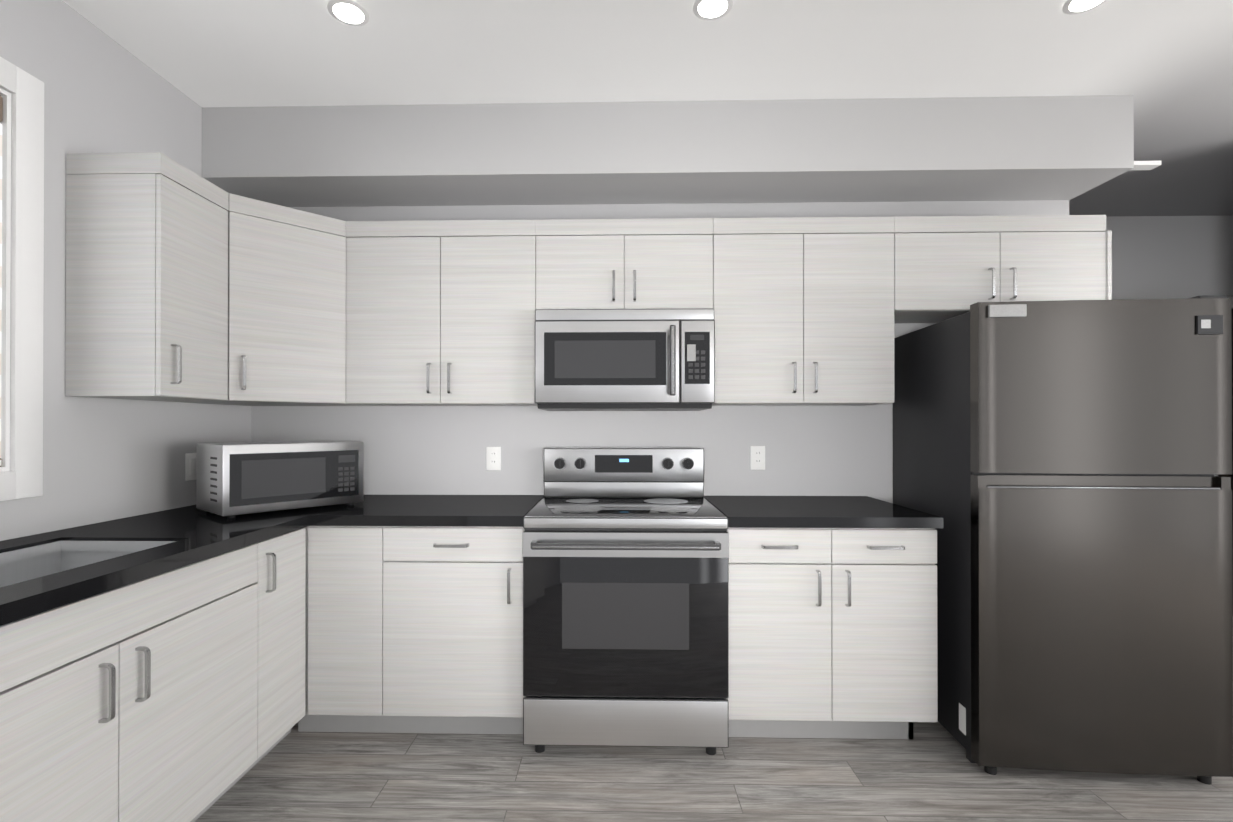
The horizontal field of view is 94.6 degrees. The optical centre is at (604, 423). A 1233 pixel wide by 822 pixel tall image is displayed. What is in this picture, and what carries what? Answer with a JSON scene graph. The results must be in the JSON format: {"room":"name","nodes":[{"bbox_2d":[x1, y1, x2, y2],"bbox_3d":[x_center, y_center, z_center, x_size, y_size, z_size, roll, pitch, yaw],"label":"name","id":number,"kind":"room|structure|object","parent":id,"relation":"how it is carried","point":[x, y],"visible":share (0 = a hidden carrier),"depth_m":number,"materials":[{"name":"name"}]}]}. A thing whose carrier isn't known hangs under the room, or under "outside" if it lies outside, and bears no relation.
{"room":"kitchen","nodes":[
{"label":"kitchen","id":0,"kind":"room"},
{"bbox_2d":[0,0,250,540],"bbox_3d":[-1.903,-0.073,0.207,0.150,2.660,5.520,0,0,1],"label":"wall","id":1,"kind":"structure","parent":0,"point":[106,459],"depth_m":1.98,"materials":[{"name":"paint"}]},
{"bbox_2d":[0,57,43,500],"bbox_3d":[-1.862,-0.430,1.083,0.152,1.310,1.440,0,0,1],"label":"window","id":2,"kind":"structure","parent":1,"relation":"in","point":[21,476],"depth_m":1.74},
{"bbox_2d":[0,96,2,466],"bbox_3d":[-1.847,-0.429,1.083,0.072,1.112,1.242,0,0,1],"label":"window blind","id":3,"kind":"object","parent":2,"relation":"attached to","point":[1,109],"visible":1,"depth_m":1.70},
{"bbox_2d":[65,152,228,403],"bbox_3d":[-1.623,-0.493,2.045,0.320,0.806,0.327,0,0,1],"label":"upper cabinet","id":4,"kind":"object","parent":1,"relation":"attached to","point":[185,284],"depth_m":1.88,"materials":[{"name":"laminate"}]},
{"bbox_2d":[185,453,195,480],"bbox_3d":[-1.771,0.184,2.444,0.010,0.116,0.072,0,0,1],"label":"light switch","id":5,"kind":"object","parent":1,"relation":"attached to","point":[190,466],"visible":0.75,"depth_m":2.43,"materials":[{"name":"white plastic"}]},
{"bbox_2d":[62,0,1232,216],"bbox_3d":[1.774,-1.426,0.707,7.580,0.050,6.680,0,0,1],"label":"ceiling","id":6,"kind":"structure","parent":0,"point":[1168,64],"depth_m":2.16,"materials":[{"name":"paint"}]},
{"bbox_2d":[327,0,369,25],"bbox_3d":[-0.868,-1.392,1.929,0.132,0.004,0.132,0,0,1],"label":"recessed light","id":7,"kind":"object","parent":6,"relation":"in","point":[351,11],"visible":1,"depth_m":1.92,"materials":[{"name":"white plastic"}]},
{"bbox_2d":[693,0,732,20],"bbox_3d":[0.362,-1.393,1.900,0.132,0.004,0.132,0,0,1],"label":"recessed light","id":8,"kind":"object","parent":6,"relation":"in","point":[709,9],"visible":1,"depth_m":1.91,"materials":[{"name":"white plastic"}]},
{"bbox_2d":[1062,0,1106,14],"bbox_3d":[1.591,-1.393,1.872,0.132,0.004,0.132,0,0,1],"label":"recessed light","id":9,"kind":"object","parent":6,"relation":"in","point":[1075,6],"visible":1,"depth_m":1.89,"materials":[{"name":"white plastic"}]},
{"bbox_2d":[251,200,1068,502],"bbox_3d":[0.244,-0.062,2.858,4.020,2.660,0.120,0,0,1],"label":"wall","id":10,"kind":"structure","parent":0,"point":[809,450],"depth_m":2.80,"materials":[{"name":"paint"}]},
{"bbox_2d":[221,404,340,405],"bbox_3d":[-1.457,-0.491,2.521,0.629,0.806,0.629,0,0,1],"label":"upper cabinet","id":11,"kind":"object","parent":10,"relation":"attached to","point":[221,404],"depth_m":2.62,"materials":[{"name":"laminate"}]},
{"bbox_2d":[229,193,348,405],"bbox_3d":[-1.302,-0.493,2.360,0.318,0.804,0.318,0,0,1],"label":"upper cabinet","id":12,"kind":"object","parent":10,"relation":"attached to","point":[289,267],"depth_m":2.34,"materials":[{"name":"laminate"}]},
{"bbox_2d":[349,220,537,405],"bbox_3d":[-0.718,-0.491,2.659,0.841,0.806,0.320,0,0,1],"label":"upper cabinet","id":13,"kind":"object","parent":10,"relation":"attached to","point":[442,312],"depth_m":2.50,"materials":[{"name":"laminate"}]},
{"bbox_2d":[486,447,500,469],"bbox_3d":[-0.548,0.172,2.810,0.072,0.116,0.010,0,0,1],"label":"electrical outlet","id":14,"kind":"object","parent":10,"relation":"attached to","point":[493,458],"visible":1,"depth_m":2.81,"materials":[{"name":"white plastic"}]},
{"bbox_2d":[537,218,716,315],"bbox_3d":[0.090,-0.691,2.641,0.773,0.406,0.320,0,0,1],"label":"upper cabinet","id":15,"kind":"object","parent":10,"relation":"attached to","point":[671,263],"depth_m":2.48,"materials":[{"name":"laminate"}]},
{"bbox_2d":[535,309,714,410],"bbox_3d":[0.088,-0.274,2.577,0.757,0.420,0.444,0,0,1],"label":"over-the-range microwave","id":16,"kind":"object","parent":15,"relation":"attached to","point":[624,359],"visible":1,"depth_m":2.39,"materials":[{"name":"grey metal"}]},
{"bbox_2d":[750,446,764,469],"bbox_3d":[0.750,0.167,2.780,0.072,0.116,0.010,0,0,1],"label":"electrical outlet","id":17,"kind":"object","parent":10,"relation":"attached to","point":[757,457],"visible":1,"depth_m":2.78,"materials":[{"name":"white plastic"}]},
{"bbox_2d":[712,217,900,405],"bbox_3d":[0.867,-0.491,2.622,0.779,0.806,0.320,0,0,1],"label":"upper cabinet","id":18,"kind":"object","parent":10,"relation":"attached to","point":[805,316],"depth_m":2.46,"materials":[{"name":"laminate"}]},
{"bbox_2d":[893,215,1111,323],"bbox_3d":[1.713,-0.691,2.599,0.912,0.406,0.327,0,0,1],"label":"upper cabinet","id":19,"kind":"object","parent":10,"relation":"attached to","point":[943,266],"depth_m":2.44,"materials":[{"name":"laminate"}]},
{"bbox_2d":[202,95,1160,206],"bbox_3d":[0.297,-1.238,2.628,4.134,0.309,0.344,0,0,1],"label":"soffit","id":20,"kind":"object","parent":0,"point":[904,149],"depth_m":2.47,"materials":[{"name":"paint"}]},
{"bbox_2d":[195,722,1232,821],"bbox_3d":[1.774,1.284,0.696,7.580,0.050,6.680,0,0,1],"label":"floor","id":21,"kind":"structure","parent":0,"point":[930,772],"depth_m":1.99,"materials":[{"name":"grey wood"}]},
{"bbox_2d":[0,606,259,821],"bbox_3d":[-1.484,0.941,1.378,0.628,0.640,1.060,0,0,1],"label":"base cabinet","id":22,"kind":"object","parent":21,"relation":"on","point":[192,692],"depth_m":1.39,"materials":[{"name":"laminate"}]},
{"bbox_2d":[68,526,307,759],"bbox_3d":[-1.468,0.827,2.065,0.628,0.874,0.314,0,0,1],"label":"base cabinet","id":23,"kind":"object","parent":21,"relation":"on","point":[271,574],"depth_m":1.95,"materials":[{"name":"laminate"}]},
{"bbox_2d":[0,505,323,625],"bbox_3d":[-1.470,0.453,1.434,0.654,0.212,2.797,0,0,1],"label":"countertop","id":24,"kind":"structure","parent":23,"relation":"on","point":[43,572],"depth_m":1.70,"materials":[{"name":"black stone"}]},
{"bbox_2d":[196,441,363,517],"bbox_3d":[-1.329,0.213,2.356,0.313,0.272,0.531,0,0,40],"label":"microwave","id":25,"kind":"object","parent":24,"relation":"on","point":[233,479],"visible":1,"depth_m":2.21,"materials":[{"name":"silver metal"}]},
{"bbox_2d":[308,526,383,732],"bbox_3d":[-0.993,0.829,2.506,0.291,0.874,0.626,0,0,1],"label":"base cabinet","id":26,"kind":"object","parent":21,"relation":"on","point":[346,563],"depth_m":2.19,"materials":[{"name":"laminate"}]},
{"bbox_2d":[384,526,524,733],"bbox_3d":[-0.573,0.829,2.497,0.549,0.874,0.626,0,0,1],"label":"base cabinet","id":27,"kind":"object","parent":21,"relation":"on","point":[453,595],"depth_m":2.18,"materials":[{"name":"laminate"}]},
{"bbox_2d":[312,495,544,526],"bbox_3d":[-0.705,0.371,2.488,0.812,0.040,0.654,0,0,1],"label":"countertop","id":28,"kind":"structure","parent":27,"relation":"on","point":[375,510],"depth_m":2.27,"materials":[{"name":"black stone"}]},
{"bbox_2d":[523,448,728,754],"bbox_3d":[0.085,0.691,2.410,0.762,1.150,0.717,0,0,1],"label":"range","id":29,"kind":"object","parent":21,"relation":"on","point":[625,621],"visible":1,"depth_m":2.11,"materials":[{"name":"grey metal"}]},
{"bbox_2d":[727,527,937,738],"bbox_3d":[0.868,0.829,2.463,0.792,0.874,0.626,0,0,1],"label":"base cabinet","id":30,"kind":"object","parent":21,"relation":"on","point":[833,631],"depth_m":2.15,"materials":[{"name":"laminate"}]},
{"bbox_2d":[703,496,942,527],"bbox_3d":[0.870,0.371,2.451,0.798,0.040,0.654,0,0,1],"label":"countertop","id":31,"kind":"structure","parent":30,"relation":"on","point":[740,511],"depth_m":2.21,"materials":[{"name":"black stone"}]},
{"bbox_2d":[893,295,1232,784],"bbox_3d":[1.785,0.409,2.361,0.840,1.712,0.737,0,0,4],"label":"fridge","id":32,"kind":"object","parent":21,"relation":"on","point":[1058,465],"visible":0.98,"depth_m":2.00,"materials":[{"name":"metal"}]},
{"bbox_2d":[1104,215,1232,299],"bbox_3d":[3.638,-0.058,3.849,4.000,2.660,0.100,0,0,1],"label":"wall","id":33,"kind":"structure","parent":0,"point":[1169,257],"depth_m":3.78,"materials":[{"name":"paint"}]},
{"bbox_2d":[1214,296,1232,566],"bbox_3d":[4.476,0.211,3.735,1.000,2.120,0.083,0,0,1],"label":"hall door","id":34,"kind":"structure","parent":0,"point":[1228,475],"depth_m":3.75,"materials":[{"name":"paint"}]}
]}

